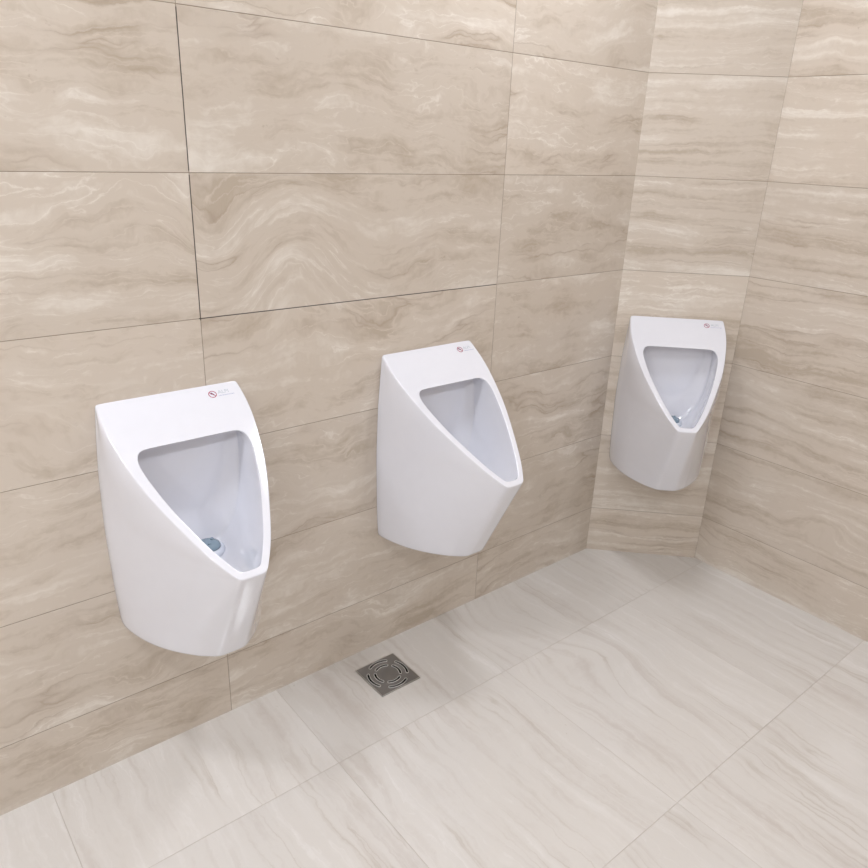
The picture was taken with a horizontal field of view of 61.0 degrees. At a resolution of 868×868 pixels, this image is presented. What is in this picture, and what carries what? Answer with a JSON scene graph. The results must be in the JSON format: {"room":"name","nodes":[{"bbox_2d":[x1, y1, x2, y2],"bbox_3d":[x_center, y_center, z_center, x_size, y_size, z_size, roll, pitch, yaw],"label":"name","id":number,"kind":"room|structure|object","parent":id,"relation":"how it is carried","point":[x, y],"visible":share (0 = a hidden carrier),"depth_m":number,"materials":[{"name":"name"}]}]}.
{"room":"public restroom","nodes":[
{"label":"public restroom","id":0,"kind":"room"},
{"bbox_2d":[0,0,657,815],"bbox_3d":[-1.240,-0.238,1.034,4.778,2.500,0.100,-15,27,-37],"label":"wall","id":1,"kind":"structure","parent":0,"point":[279,200],"depth_m":1.73,"materials":[{"name":"tile"}]},
{"bbox_2d":[95,381,270,656],"bbox_3d":[-0.471,0.218,1.579,0.342,0.544,0.374,-15,27,-37],"label":"urinal","id":2,"kind":"object","parent":1,"relation":"attached to","point":[183,478],"visible":1,"depth_m":1.58,"materials":[{"name":"white ceramic"}]},
{"bbox_2d":[376,340,522,555],"bbox_3d":[0.091,0.070,2.011,0.342,0.544,0.374,-15,27,-37],"label":"urinal","id":3,"kind":"object","parent":1,"relation":"attached to","point":[449,467],"visible":1,"depth_m":2.00,"materials":[{"name":"white ceramic"}]},
{"bbox_2d":[0,548,867,867],"bbox_3d":[-0.059,1.420,0.482,5.071,0.080,3.400,-15,27,-37],"label":"floor","id":4,"kind":"structure","parent":0,"point":[591,708],"depth_m":1.90,"materials":[{"name":"tile"}]},
{"bbox_2d":[356,653,419,696],"bbox_3d":[-0.137,0.736,2.173,0.136,0.076,0.136,-15,27,-37],"label":"floor drain","id":5,"kind":"object","parent":4,"relation":"in","point":[388,674],"visible":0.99,"depth_m":2.16,"materials":[{"name":"metal"}]},
{"bbox_2d":[586,0,802,557],"bbox_3d":[0.855,-0.715,2.454,0.495,2.500,0.100,4,22,5],"label":"wall","id":6,"kind":"structure","parent":0,"point":[718,75],"depth_m":2.38,"materials":[{"name":"tile"}]},
{"bbox_2d":[609,316,725,490],"bbox_3d":[0.803,-0.077,2.453,0.342,0.544,0.374,4,22,5],"label":"urinal","id":7,"kind":"object","parent":6,"relation":"attached to","point":[671,371],"visible":1,"depth_m":2.49,"materials":[{"name":"white ceramic"}]},
{"bbox_2d":[695,0,867,641],"bbox_3d":[2.074,-0.212,1.314,0.100,2.500,3.107,-15,27,-37],"label":"wall","id":8,"kind":"structure","parent":0,"point":[785,513],"depth_m":2.36,"materials":[{"name":"tile"}]}
]}

